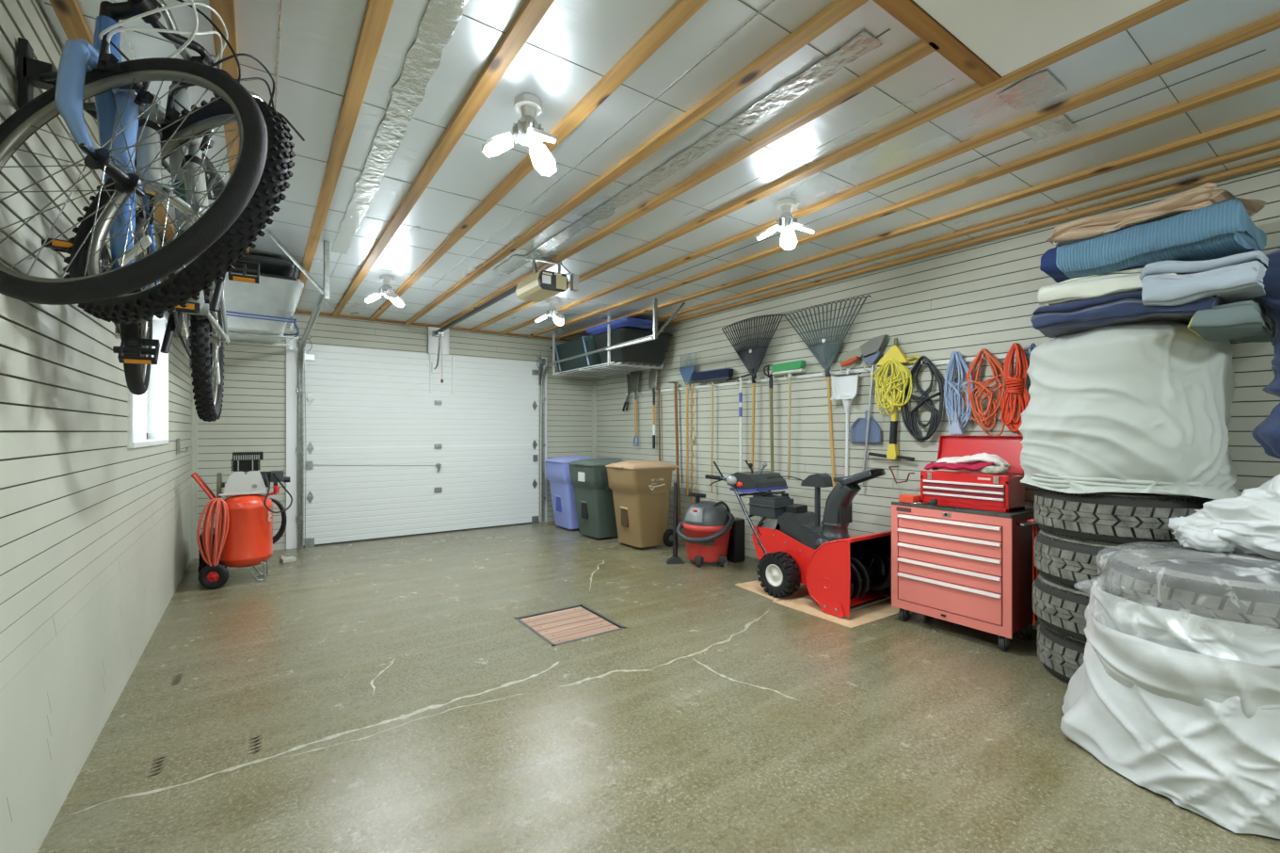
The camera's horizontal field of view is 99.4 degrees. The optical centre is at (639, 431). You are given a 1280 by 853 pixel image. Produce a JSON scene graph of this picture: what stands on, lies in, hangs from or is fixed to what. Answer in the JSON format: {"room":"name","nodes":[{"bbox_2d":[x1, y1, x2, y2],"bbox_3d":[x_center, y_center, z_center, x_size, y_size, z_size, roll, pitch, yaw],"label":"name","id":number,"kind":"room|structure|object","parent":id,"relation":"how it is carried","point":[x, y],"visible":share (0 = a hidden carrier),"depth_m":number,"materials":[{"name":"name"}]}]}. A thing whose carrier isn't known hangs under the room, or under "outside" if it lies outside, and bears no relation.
{"room":"garage","nodes":[
{"label":"garage","id":0,"kind":"room"},
{"bbox_2d":[0,0,191,852],"bbox_3d":[-1.832,-0.018,1.495,0.174,2.635,9.750,0,0,-35],"label":"wall","id":1,"kind":"structure","parent":0,"point":[96,535],"depth_m":1.85,"materials":[{"name":"plastic"}]},
{"bbox_2d":[17,37,216,189],"bbox_3d":[-1.509,-0.966,1.564,0.437,0.289,0.430,0,0,-35],"label":"bicycle rack","id":2,"kind":"object","parent":1,"relation":"attached to","point":[32,72],"visible":0.48,"depth_m":1.54,"materials":[{"name":"black metal"}]},
{"bbox_2d":[0,0,267,395],"bbox_3d":[-1.505,-0.684,1.634,0.528,1.104,1.648,0,0,-38],"label":"bicycle","id":3,"kind":"object","parent":2,"relation":"hanging from","point":[113,82],"visible":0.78,"depth_m":1.22,"materials":[{"name":"blue paint"}]},
{"bbox_2d":[127,313,168,447],"bbox_3d":[-3.138,-0.370,3.376,0.172,0.920,1.390,0,0,-35],"label":"window","id":4,"kind":"structure","parent":1,"relation":"in","point":[152,406],"depth_m":3.92,"materials":[{"name":"white glass"}]},
{"bbox_2d":[191,369,197,559],"bbox_3d":[-4.533,-0.018,5.524,0.050,2.635,0.050,0,0,-35],"label":"trim","id":5,"kind":"structure","parent":1,"relation":"attached to","point":[194,417],"depth_m":5.53,"materials":[{"name":"plastic"}]},
{"bbox_2d":[48,0,176,242],"bbox_3d":[-1.708,-1.323,1.576,0.062,0.024,9.740,0,0,-35],"label":"trim","id":6,"kind":"structure","parent":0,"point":[69,13],"depth_m":1.76,"materials":[{"name":"brown wood"}]},
{"bbox_2d":[63,0,304,421],"bbox_3d":[-1.435,-0.632,1.841,0.516,1.188,1.661,0,0,-31],"label":"bicycle","id":7,"kind":"object","parent":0,"point":[201,280],"visible":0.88,"depth_m":1.42,"materials":[{"name":"black rubber"}]},
{"bbox_2d":[208,0,249,254],"bbox_3d":[-1.380,-1.323,1.805,0.062,0.024,9.740,0,0,-35],"label":"trim","id":8,"kind":"structure","parent":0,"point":[226,8],"depth_m":1.85,"materials":[{"name":"brown wood"}]},
{"bbox_2d":[294,0,394,313],"bbox_3d":[-1.052,-1.323,2.034,0.062,0.024,9.740,0,0,-35],"label":"trim","id":9,"kind":"structure","parent":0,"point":[376,14],"depth_m":2.20,"materials":[{"name":"brown wood"}]},
{"bbox_2d":[197,312,591,558],"bbox_3d":[-2.669,-0.018,6.949,5.060,2.635,0.174,0,0,-35],"label":"wall","id":10,"kind":"structure","parent":0,"point":[252,418],"depth_m":5.99,"materials":[{"name":"plastic"}]},
{"bbox_2d":[286,336,298,549],"bbox_3d":[-3.849,0.122,6.012,0.120,2.355,0.035,0,0,-35],"label":"trim","id":11,"kind":"structure","parent":10,"relation":"attached to","point":[292,356],"depth_m":6.00,"materials":[{"name":"white paint"}]},
{"bbox_2d":[303,343,539,546],"bbox_3d":[-2.609,0.158,6.908,2.850,2.284,0.090,0,0,-35],"label":"door","id":12,"kind":"structure","parent":10,"relation":"in","point":[373,404],"depth_m":6.75,"materials":[{"name":"white metal"}]},
{"bbox_2d":[296,310,574,341],"bbox_3d":[-2.562,-1.325,6.880,4.605,0.020,0.061,0,0,-35],"label":"trim","id":13,"kind":"structure","parent":10,"relation":"attached to","point":[298,312],"depth_m":6.75,"materials":[{"name":"brown wood"}]},
{"bbox_2d":[427,326,448,354],"bbox_3d":[-2.563,-1.147,6.903,0.260,0.335,0.050,0,0,-35],"label":"trim","id":14,"kind":"structure","parent":10,"relation":"attached to","point":[432,342],"depth_m":6.88,"materials":[{"name":"white paint"}]},
{"bbox_2d":[540,356,546,522],"bbox_3d":[-1.371,0.122,7.747,0.090,2.355,0.035,0,0,-35],"label":"trim","id":15,"kind":"structure","parent":10,"relation":"attached to","point":[545,358],"depth_m":7.74,"materials":[{"name":"white paint"}]},
{"bbox_2d":[331,0,554,317],"bbox_3d":[-0.725,-1.323,2.264,0.062,0.024,9.740,0,0,-35],"label":"trim","id":16,"kind":"structure","parent":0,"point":[531,13],"depth_m":2.25,"materials":[{"name":"brown wood"}]},
{"bbox_2d":[368,0,708,320],"bbox_3d":[-0.409,-1.323,2.485,0.062,0.024,9.740,0,0,-35],"label":"trim","id":17,"kind":"structure","parent":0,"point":[680,11],"depth_m":2.20,"materials":[{"name":"brown wood"}]},
{"bbox_2d":[404,0,868,324],"bbox_3d":[-0.082,-1.323,2.714,0.062,0.024,9.740,0,0,-35],"label":"ceiling beam","id":18,"kind":"structure","parent":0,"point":[837,10],"depth_m":2.27,"materials":[{"name":"brown wood"}]},
{"bbox_2d":[36,0,1279,339],"bbox_3d":[0.170,-1.380,2.896,5.060,0.109,10.070,0,0,-35],"label":"ceiling","id":19,"kind":"structure","parent":0,"point":[431,54],"depth_m":2.40,"materials":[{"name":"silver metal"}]},
{"bbox_2d":[165,274,294,350],"bbox_3d":[-3.324,-1.042,4.477,0.810,0.585,0.777,0,0,-35],"label":"rack","id":20,"kind":"object","parent":19,"relation":"attached to","point":[291,337],"visible":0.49,"depth_m":4.36,"materials":[{"name":"metal"}]},
{"bbox_2d":[173,268,303,342],"bbox_3d":[-3.173,-0.967,4.340,0.790,0.402,1.020,0,0,-35],"label":"storage tote","id":21,"kind":"object","parent":20,"relation":"on","point":[278,296],"visible":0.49,"depth_m":4.07,"materials":[{"name":"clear plastic"}]},
{"bbox_2d":[165,242,296,277],"bbox_3d":[-3.220,-1.242,4.337,0.776,0.133,0.956,0,0,-35],"label":"storage tote","id":22,"kind":"object","parent":21,"relation":"on","point":[273,265],"visible":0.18,"depth_m":4.10,"materials":[{"name":"black plastic"}]},
{"bbox_2d":[235,256,294,277],"bbox_3d":[-3.220,-1.228,4.337,0.750,0.105,0.930,0,0,-35],"label":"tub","id":23,"kind":"object","parent":22,"relation":"in","point":[267,264],"depth_m":4.10,"materials":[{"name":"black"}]},
{"bbox_2d":[264,228,329,546],"bbox_3d":[-2.982,-0.031,4.891,0.373,2.622,2.794,0,0,-29],"label":"door track","id":24,"kind":"object","parent":19,"relation":"attached to","point":[324,296],"visible":1,"depth_m":5.94,"materials":[{"name":"grey metal"}]},
{"bbox_2d":[364,274,404,306],"bbox_3d":[-2.175,-1.220,4.668,0.332,0.226,0.308,0,0,-35],"label":"ceiling lamp","id":25,"kind":"object","parent":19,"relation":"attached to","point":[386,290],"visible":1,"depth_m":4.66,"materials":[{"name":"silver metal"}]},
{"bbox_2d":[432,255,578,383],"bbox_3d":[-1.584,-0.968,5.497,0.340,0.736,3.413,0,0,-35],"label":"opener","id":26,"kind":"object","parent":19,"relation":"hanging from","point":[541,285],"visible":1,"depth_m":4.20,"materials":[{"name":"beige plastic"}]},
{"bbox_2d":[481,93,557,175],"bbox_3d":[-0.440,-1.220,2.172,0.332,0.226,0.308,0,0,-35],"label":"ceiling lamp","id":27,"kind":"object","parent":19,"relation":"attached to","point":[527,132],"visible":1,"depth_m":2.17,"materials":[{"name":"white plastic"}]},
{"bbox_2d":[513,93,542,117],"bbox_3d":[-0.453,-1.298,2.198,0.110,0.070,0.110,0,0,-35],"label":"socket","id":28,"kind":"object","parent":27,"relation":"attached to","point":[527,104],"depth_m":2.17,"materials":[{"name":"white ceramic"}]},
{"bbox_2d":[512,114,543,147],"bbox_3d":[-0.453,-1.218,2.198,0.124,0.090,0.124,0,0,-35],"label":"socket","id":29,"kind":"object","parent":27,"relation":"in","point":[521,135],"depth_m":2.17,"materials":[{"name":"metal"}]},
{"bbox_2d":[552,316,663,378],"bbox_3d":[-0.452,-1.055,7.149,0.804,0.560,1.570,0,0,-35],"label":"rack","id":30,"kind":"object","parent":19,"relation":"attached to","point":[610,372],"visible":0.91,"depth_m":7.00,"materials":[{"name":"white metal"}]},
{"bbox_2d":[550,335,629,375],"bbox_3d":[-0.631,-0.998,7.413,0.766,0.380,1.186,0,0,-35],"label":"storage tote","id":31,"kind":"object","parent":30,"relation":"on","point":[575,347],"visible":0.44,"depth_m":7.11,"materials":[{"name":"teal plastic"}]},
{"bbox_2d":[592,327,672,367],"bbox_3d":[-0.092,-0.993,6.644,0.766,0.370,0.706,0,0,-35],"label":"storage tote","id":32,"kind":"object","parent":30,"relation":"on","point":[652,352],"visible":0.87,"depth_m":6.40,"materials":[{"name":"black plastic"}]},
{"bbox_2d":[585,317,658,335],"bbox_3d":[-0.230,-1.232,6.553,0.496,0.083,0.956,0,0,-35],"label":"storage tote","id":33,"kind":"object","parent":32,"relation":"on","point":[624,322],"visible":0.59,"depth_m":6.23,"materials":[{"name":"blue plastic"}]},
{"bbox_2d":[536,298,685,521],"bbox_3d":[-0.586,-0.031,6.568,0.373,2.622,2.794,0,0,-41],"label":"door track","id":34,"kind":"object","parent":19,"relation":"attached to","point":[541,374],"visible":1,"depth_m":7.62,"materials":[{"name":"silver metal"}]},
{"bbox_2d":[755,197,815,249],"bbox_3d":[0.864,-1.220,3.134,0.332,0.226,0.308,0,0,-35],"label":"ceiling lamp","id":35,"kind":"object","parent":19,"relation":"attached to","point":[787,222],"visible":1,"depth_m":3.13,"materials":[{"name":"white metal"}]},
{"bbox_2d":[775,211,797,232],"bbox_3d":[0.852,-1.218,3.160,0.124,0.090,0.124,0,0,-35],"label":"socket","id":36,"kind":"object","parent":35,"relation":"in","point":[785,223],"depth_m":3.12,"materials":[{"name":"silver metal"}]},
{"bbox_2d":[872,0,1000,86],"bbox_3d":[1.022,-1.323,1.836,0.736,0.024,0.065,0,0,-35],"label":"trim","id":37,"kind":"structure","parent":19,"relation":"attached to","point":[907,12],"depth_m":1.82,"materials":[{"name":"brown wood"}]},
{"bbox_2d":[912,0,1161,76],"bbox_3d":[1.382,-1.323,1.322,0.728,0.021,1.180,0,0,-35],"label":"ceiling panel","id":38,"kind":"object","parent":19,"relation":"attached to","point":[1008,36],"depth_m":1.75,"materials":[{"name":"white"}]},
{"bbox_3d":[2.773,-1.030,2.247,0.204,0.611,0.012,0,0,-35],"label":"hook","id":39,"kind":"object","parent":19,"relation":"hanging from","visible":0},
{"bbox_2d":[1251,247,1279,458],"bbox_3d":[2.777,-0.325,2.250,0.347,0.930,0.408,0,0,-35],"label":"garment","id":40,"kind":"object","parent":39,"relation":"hanging from","point":[1267,433],"visible":0.77,"depth_m":2.29,"materials":[{"name":"blue fabric"}]},
{"bbox_2d":[37,521,1279,852],"bbox_3d":[-0.071,1.375,3.240,5.060,0.151,10.910,0,0,-35],"label":"floor","id":41,"kind":"structure","parent":0,"point":[385,695],"depth_m":2.40,"materials":[{"name":"concrete"}]},
{"bbox_2d":[191,450,292,589],"bbox_3d":[-3.441,0.741,4.720,0.704,1.119,0.418,0,0,-35],"label":"air compressor","id":42,"kind":"object","parent":41,"relation":"on","point":[248,542],"depth_m":4.62,"materials":[{"name":"orange"}]},
{"bbox_2d":[196,497,229,566],"bbox_3d":[-3.524,0.852,4.486,0.211,0.593,0.116,0,0,-35],"label":"air hose","id":43,"kind":"object","parent":42,"relation":"on","point":[212,557],"visible":1,"depth_m":4.46,"materials":[{"name":"red"}]},
{"bbox_2d":[544,455,594,528],"bbox_3d":[-0.900,0.817,7.317,0.640,0.967,0.581,0,0,-35],"label":"bin","id":44,"kind":"object","parent":41,"relation":"on","point":[557,469],"visible":0.65,"depth_m":7.08,"materials":[{"name":"blue plastic"}]},
{"bbox_2d":[513,603,626,646],"bbox_3d":[-0.481,1.345,3.686,0.540,0.091,0.610,0,0,-35],"label":"floor hatch","id":45,"kind":"object","parent":41,"relation":"in","point":[559,626],"visible":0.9,"depth_m":3.67,"materials":[{"name":"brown wood"}]},
{"bbox_2d":[567,457,626,538],"bbox_3d":[-0.497,0.817,6.707,0.640,0.967,0.562,0,0,-37],"label":"bin","id":46,"kind":"object","parent":41,"relation":"on","point":[594,498],"visible":0.79,"depth_m":6.48,"materials":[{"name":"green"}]},
{"bbox_2d":[605,460,679,547],"bbox_3d":[0.014,0.817,6.186,0.660,0.967,0.562,0,0,-36],"label":"bin","id":47,"kind":"object","parent":41,"relation":"on","point":[641,488],"visible":0.99,"depth_m":5.99,"materials":[{"name":"brown plastic"}]},
{"bbox_2d":[666,482,684,563],"bbox_3d":[0.343,0.908,5.410,0.180,0.783,0.176,0,0,-4],"label":"wand","id":48,"kind":"object","parent":41,"relation":"on","point":[674,559],"visible":1,"depth_m":5.38,"materials":[{"name":"black plastic"}]},
{"bbox_2d":[675,491,734,567],"bbox_3d":[0.666,0.951,5.340,0.539,0.699,0.564,0,0,29],"label":"shop vacuum","id":49,"kind":"object","parent":41,"relation":"on","point":[707,525],"visible":1,"depth_m":5.20,"materials":[{"name":"red plastic"}]},
{"bbox_2d":[726,517,744,562],"bbox_3d":[0.960,1.090,5.437,0.150,0.420,0.120,0,0,-35],"label":"plastic crate","id":50,"kind":"object","parent":41,"relation":"on","point":[736,542],"visible":0.84,"depth_m":5.38,"materials":[{"name":"black plastic"}]},
{"bbox_2d":[735,579,808,600],"bbox_3d":[1.230,1.296,4.572,0.800,0.005,0.520,0,0,-35],"label":"cardboard sheet","id":51,"kind":"object","parent":41,"relation":"on","point":[755,586],"visible":0.41,"depth_m":4.46,"materials":[{"name":"cardboard"}]},
{"bbox_2d":[704,460,891,617],"bbox_3d":[1.262,0.779,4.525,0.752,1.031,1.653,0,0,-35],"label":"snow blower","id":52,"kind":"object","parent":51,"relation":"on","point":[840,571],"visible":0.98,"depth_m":4.16,"materials":[{"name":"red metal"}]},
{"bbox_2d":[772,592,898,628],"bbox_3d":[1.557,1.296,4.087,0.860,0.005,0.710,0,0,-35],"label":"cardboard sheet","id":53,"kind":"object","parent":41,"relation":"on","point":[805,602],"visible":0.46,"depth_m":3.90,"materials":[{"name":"beige cardboard"}]},
{"bbox_2d":[891,501,1039,651],"bbox_3d":[2.134,0.892,3.536,0.468,0.814,0.795,0,0,-35],"label":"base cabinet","id":54,"kind":"object","parent":41,"relation":"on","point":[971,568],"visible":0.94,"depth_m":3.35,"materials":[{"name":"red metal"}]},
{"bbox_2d":[920,434,1024,511],"bbox_3d":[2.192,0.261,3.583,0.320,0.463,0.535,0,0,-35],"label":"tool chest","id":55,"kind":"object","parent":54,"relation":"on","point":[976,490],"visible":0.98,"depth_m":3.52,"materials":[{"name":"red metal"}]},
{"bbox_2d":[924,460,993,471],"bbox_3d":[2.098,0.222,3.562,0.188,0.096,0.447,0,0,-35],"label":"rag","id":56,"kind":"object","parent":55,"relation":"on","point":[977,465],"visible":0.9,"depth_m":3.49,"materials":[{"name":"red fabric"}]},
{"bbox_2d":[936,452,1010,469],"bbox_3d":[2.147,0.188,3.520,0.171,0.106,0.436,0,0,-35],"label":"rag","id":57,"kind":"object","parent":56,"relation":"on","point":[998,460],"visible":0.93,"depth_m":3.43,"materials":[{"name":"beige fabric"}]},
{"bbox_2d":[1037,622,1086,683],"bbox_3d":[2.520,1.175,2.838,0.720,0.250,0.720,0,0,-15],"label":"tyre","id":58,"kind":"object","parent":41,"relation":"on","point":[1061,655],"visible":0.21,"depth_m":2.81,"materials":[{"name":"rubber"}]},
{"bbox_2d":[1032,573,1090,642],"bbox_3d":[2.492,0.925,2.836,0.720,0.250,0.720,0,0,36],"label":"tyre","id":59,"kind":"object","parent":58,"relation":"on","point":[1060,608],"visible":0.33,"depth_m":2.77,"materials":[{"name":"rubber"}]},
{"bbox_2d":[1033,529,1214,592],"bbox_3d":[2.504,0.675,2.840,0.720,0.250,0.720,0,0,15],"label":"tyre","id":60,"kind":"object","parent":59,"relation":"on","point":[1074,564],"visible":0.35,"depth_m":2.73,"materials":[{"name":"rubber"}]},
{"bbox_2d":[1033,486,1213,549],"bbox_3d":[2.504,0.425,2.840,0.720,0.250,0.720,0,0,-35],"label":"tyre","id":61,"kind":"object","parent":60,"relation":"on","point":[1135,520],"visible":0.63,"depth_m":2.59,"materials":[{"name":"rubber"}]},
{"bbox_2d":[1018,320,1241,499],"bbox_3d":[2.532,-0.117,2.849,0.836,0.858,0.878,0,0,-40],"label":"sheet","id":62,"kind":"object","parent":61,"relation":"on","point":[1141,407],"visible":0.98,"depth_m":2.55,"materials":[{"name":"grey fabric"}]},
{"bbox_2d":[1030,290,1226,337],"bbox_3d":[2.512,-0.590,2.772,0.644,0.156,0.694,0,0,-35],"label":"folded blanket","id":63,"kind":"object","parent":62,"relation":"on","point":[1076,315],"visible":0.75,"depth_m":2.64,"materials":[{"name":"blue fabric"}]},
{"bbox_2d":[1037,267,1181,304],"bbox_3d":[2.489,-0.718,2.805,0.644,0.139,0.570,0,0,-35],"label":"folded blanket","id":64,"kind":"object","parent":63,"relation":"on","point":[1127,280],"visible":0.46,"depth_m":2.67,"materials":[{"name":"white fabric"}]},
{"bbox_2d":[1040,198,1266,283],"bbox_3d":[2.530,-0.867,2.693,0.699,0.211,0.699,0,0,-35],"label":"quilt","id":65,"kind":"object","parent":64,"relation":"on","point":[1224,228],"visible":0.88,"depth_m":2.46,"materials":[{"name":"blue fabric"}]},
{"bbox_2d":[1046,182,1266,247],"bbox_3d":[2.491,-1.004,2.691,0.632,0.130,0.772,0,0,-35],"label":"folded blanket","id":66,"kind":"object","parent":65,"relation":"on","point":[1208,194],"visible":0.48,"depth_m":2.49,"materials":[{"name":"beige fabric"}]},
{"bbox_2d":[1186,300,1272,342],"bbox_3d":[2.709,-0.481,2.464,0.632,0.154,0.216,0,0,-35],"label":"quilt","id":67,"kind":"object","parent":62,"relation":"on","point":[1241,321],"visible":0.94,"depth_m":2.32,"materials":[{"name":"grey fabric"}]},
{"bbox_2d":[1139,250,1269,305],"bbox_3d":[2.661,-0.659,2.522,0.716,0.209,0.384,0,0,-35],"label":"quilt","id":68,"kind":"object","parent":67,"relation":"on","point":[1235,278],"visible":0.8,"depth_m":2.33,"materials":[{"name":"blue fabric"}]},
{"bbox_3d":[2.317,1.185,2.147,0.720,0.250,0.720,0,0,-35],"label":"tyre","id":69,"kind":"object","parent":41,"relation":"on","visible":0},
{"bbox_3d":[2.325,0.923,2.153,0.720,0.250,0.720,0,0,-8],"label":"tyre","id":70,"kind":"object","parent":69,"relation":"on","visible":0},
{"bbox_2d":[1060,604,1279,838],"bbox_3d":[2.270,1.037,2.133,1.009,0.514,1.034,0,0,-35],"label":"sheet","id":71,"kind":"object","parent":70,"relation":"on","point":[1191,728],"visible":0.77,"depth_m":1.91,"materials":[{"name":"white fabric"}]},
{"bbox_2d":[1088,574,1279,709],"bbox_3d":[2.314,0.863,2.140,0.840,0.407,0.863,0,0,-35],"label":"plastic bag","id":72,"kind":"object","parent":70,"relation":"on","point":[1243,642],"visible":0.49,"depth_m":1.96,"materials":[{"name":"white plastic"}]},
{"bbox_2d":[1107,548,1279,628],"bbox_3d":[2.334,0.661,2.159,0.739,0.250,0.739,0,0,19],"label":"tyre","id":73,"kind":"object","parent":70,"relation":"on","point":[1203,584],"visible":0.8,"depth_m":2.09,"materials":[{"name":"rubber"}]},
{"bbox_2d":[1096,543,1279,615],"bbox_3d":[2.322,0.630,2.144,0.838,0.280,0.802,0,0,-35],"label":"clear plastic bag","id":74,"kind":"object","parent":73,"relation":"on","point":[1250,570],"visible":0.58,"depth_m":1.96,"materials":[{"name":"white"}]},
{"bbox_2d":[1168,474,1279,559],"bbox_3d":[2.532,0.330,2.169,0.367,0.325,0.612,0,0,-35],"label":"plastic","id":75,"kind":"object","parent":74,"relation":"on","point":[1249,523],"visible":1,"depth_m":2.18,"materials":[{"name":"grey plastic"}]},
{"bbox_2d":[438,39,939,328],"bbox_3d":[0.238,-1.323,2.938,0.062,0.024,9.740,0,0,-35],"label":"ceiling beam","id":76,"kind":"structure","parent":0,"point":[920,49],"depth_m":2.49,"materials":[{"name":"brown wood"}]},
{"bbox_2d":[469,0,1189,332],"bbox_3d":[0.574,-1.323,3.173,0.062,0.024,9.740,0,0,-35],"label":"ceiling beam","id":77,"kind":"structure","parent":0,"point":[976,91],"depth_m":2.37,"materials":[{"name":"brown wood"}]},
{"bbox_2d":[499,12,1279,335],"bbox_3d":[0.901,-1.323,3.402,0.062,0.024,9.740,0,0,-35],"label":"ceiling beam","id":78,"kind":"structure","parent":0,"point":[1272,23],"depth_m":2.36,"materials":[{"name":"brown wood"}]},
{"bbox_2d":[527,66,1279,337],"bbox_3d":[1.229,-1.323,3.632,0.062,0.024,9.740,0,0,-35],"label":"ceiling beam","id":79,"kind":"structure","parent":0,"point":[1272,75],"depth_m":2.72,"materials":[{"name":"brown wood"}]},
{"bbox_2d":[554,109,1279,340],"bbox_3d":[1.557,-1.323,3.861,0.062,0.024,9.740,0,0,-35],"label":"ceiling beam","id":80,"kind":"structure","parent":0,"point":[1267,118],"depth_m":3.03,"materials":[{"name":"brown wood"}]},
{"bbox_2d":[595,164,1279,629],"bbox_3d":[2.171,-0.018,4.297,0.174,2.635,9.750,0,0,-35],"label":"wall","id":81,"kind":"structure","parent":0,"point":[968,300],"depth_m":4.57,"materials":[{"name":"plastic"}]},
{"bbox_2d":[592,375,596,458],"bbox_3d":[-0.691,-0.018,8.214,0.050,2.635,0.050,0,0,-35],"label":"trim","id":82,"kind":"structure","parent":81,"relation":"attached to","point":[594,381],"depth_m":8.21,"materials":[{"name":"plastic"}]},
{"bbox_2d":[625,349,1030,395],"bbox_3d":[1.305,-0.513,5.309,0.084,0.036,5.300,0,0,-35],"label":"rail","id":83,"kind":"object","parent":81,"relation":"attached to","point":[1000,356],"visible":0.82,"depth_m":4.97,"materials":[{"name":"white metal"}]},
{"bbox_2d":[628,368,639,446],"bbox_3d":[-0.082,-0.316,7.243,0.060,1.028,0.241,0,0,-35],"label":"shovel","id":84,"kind":"object","parent":83,"relation":"hanging from","point":[633,380],"visible":0.92,"depth_m":7.22,"materials":[{"name":"metal"}]},
{"bbox_2d":[648,366,657,447],"bbox_3d":[0.165,-0.311,6.891,0.062,1.062,0.184,0,0,-35],"label":"tool","id":85,"kind":"object","parent":83,"relation":"hanging from","point":[653,373],"visible":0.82,"depth_m":6.88,"materials":[{"name":"grey"}]},
{"bbox_2d":[668,381,680,524],"bbox_3d":[0.414,0.306,6.508,0.092,1.790,0.142,0,0,-35],"label":"hoe","id":86,"kind":"object","parent":83,"relation":"hanging from","point":[674,382],"visible":0.92,"depth_m":6.50,"materials":[{"name":"metal"}]},
{"bbox_2d":[679,352,695,495],"bbox_3d":[0.553,-0.071,6.342,0.048,1.641,0.284,0,0,-35],"label":"fork","id":87,"kind":"object","parent":83,"relation":"hanging from","point":[686,371],"visible":1,"depth_m":6.35,"materials":[{"name":"blue"}]},
{"bbox_2d":[691,368,733,492],"bbox_3d":[0.793,0.007,6.000,0.070,1.345,0.600,0,0,-35],"label":"push broom","id":88,"kind":"object","parent":83,"relation":"hanging from","point":[719,375],"visible":1,"depth_m":6.00,"materials":[{"name":"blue plastic"}]},
{"bbox_2d":[721,313,784,470],"bbox_3d":[1.143,-0.325,5.479,0.088,1.650,0.824,0,0,-35],"label":"rake","id":89,"kind":"object","parent":83,"relation":"hanging from","point":[752,358],"visible":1,"depth_m":5.48,"materials":[{"name":"black"}]},
{"bbox_2d":[763,364,773,471],"bbox_3d":[1.265,-0.051,5.309,0.088,1.202,0.153,0,0,-35],"label":"tool","id":90,"kind":"object","parent":83,"relation":"hanging from","point":[769,376],"visible":0.92,"depth_m":5.30,"materials":[{"name":"black plastic"}]},
{"bbox_2d":[770,360,805,479],"bbox_3d":[1.399,-0.100,5.130,0.065,1.100,0.360,0,0,-35],"label":"brush","id":91,"kind":"object","parent":83,"relation":"hanging from","point":[796,366],"visible":0.98,"depth_m":5.12,"materials":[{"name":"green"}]},
{"bbox_2d":[784,294,870,488],"bbox_3d":[1.634,-0.270,4.779,0.088,1.701,0.854,0,0,-35],"label":"rake","id":92,"kind":"object","parent":83,"relation":"hanging from","point":[824,352],"visible":1,"depth_m":4.75,"materials":[{"name":"grey"}]},
{"bbox_2d":[829,368,861,476],"bbox_3d":[1.745,-0.066,4.597,0.146,0.932,0.255,0,0,-35],"label":"shovel","id":93,"kind":"object","parent":83,"relation":"hanging from","point":[844,387],"visible":0.98,"depth_m":4.62,"materials":[{"name":"white plastic"}]},
{"bbox_2d":[859,334,888,486],"bbox_3d":[1.903,-0.154,4.415,0.050,1.231,0.231,0,0,-35],"label":"shovel","id":94,"kind":"object","parent":83,"relation":"hanging from","point":[872,349],"visible":1,"depth_m":4.43,"materials":[{"name":"grey"}]},
{"bbox_2d":[868,337,914,461],"bbox_3d":[1.991,-0.251,4.305,0.058,0.957,0.373,0,0,-35],"label":"scraper","id":95,"kind":"object","parent":83,"relation":"hanging from","point":[894,352],"visible":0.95,"depth_m":4.26,"materials":[{"name":"yellow plastic"}]},
{"bbox_2d":[871,358,912,415],"bbox_3d":[1.982,-0.349,4.256,0.064,0.441,0.325,0,0,-35],"label":"bundle","id":96,"kind":"object","parent":83,"relation":"hanging from","point":[901,368],"visible":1,"depth_m":4.25,"materials":[{"name":"yellow"}]},
{"bbox_2d":[900,355,944,442],"bbox_3d":[2.138,-0.242,4.094,0.043,0.652,0.342,0,0,-35],"label":"cable coil","id":97,"kind":"object","parent":83,"relation":"hanging from","point":[910,425],"visible":0.98,"depth_m":4.08,"materials":[{"name":"black rubber"}]},
{"bbox_2d":[914,362,933,427],"bbox_3d":[2.150,-0.276,4.104,0.036,0.490,0.133,0,0,-39],"label":"cable coil","id":98,"kind":"object","parent":83,"relation":"hanging from","point":[924,394],"visible":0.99,"depth_m":4.11,"materials":[{"name":"black"}]},
{"bbox_2d":[944,351,973,434],"bbox_3d":[2.272,-0.238,3.884,0.058,0.676,0.198,0,0,-35],"label":"extension cord","id":99,"kind":"object","parent":83,"relation":"hanging from","point":[955,356],"visible":0.98,"depth_m":3.87,"materials":[{"name":"blue plastic"}]},
{"bbox_2d":[964,348,1007,435],"bbox_3d":[2.387,-0.267,3.747,0.061,0.613,0.276,0,0,-35],"label":"extension cord","id":100,"kind":"object","parent":83,"relation":"hanging from","point":[995,364],"visible":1,"depth_m":3.73,"materials":[{"name":"orange plastic"}]},
{"bbox_2d":[1000,342,1030,435],"bbox_3d":[2.470,-0.272,3.570,0.081,0.621,0.178,0,0,-42],"label":"extension cord","id":101,"kind":"object","parent":83,"relation":"hanging from","point":[1016,386],"visible":0.94,"depth_m":3.56,"materials":[{"name":"orange plastic"}]},
{"bbox_2d":[850,410,880,443],"bbox_3d":[1.880,-0.035,4.503,0.049,0.270,0.273,0,0,-35],"label":"dustpan","id":102,"kind":"object","parent":81,"relation":"hanging from","point":[858,428],"visible":0.98,"depth_m":4.52,"materials":[{"name":"blue plastic"}]},
{"bbox_2d":[649,139,1279,320],"bbox_3d":[1.852,-1.323,4.068,0.062,0.024,9.740,0,0,-35],"label":"ceiling beam","id":103,"kind":"structure","parent":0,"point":[1273,145],"depth_m":3.29,"materials":[{"name":"brown wood"}]},
{"bbox_2d":[657,156,1279,326],"bbox_3d":[2.044,-1.323,4.202,0.062,0.024,9.740,0,0,-35],"label":"ceiling beam","id":104,"kind":"structure","parent":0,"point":[1275,161],"depth_m":3.48,"materials":[{"name":"brown wood"}]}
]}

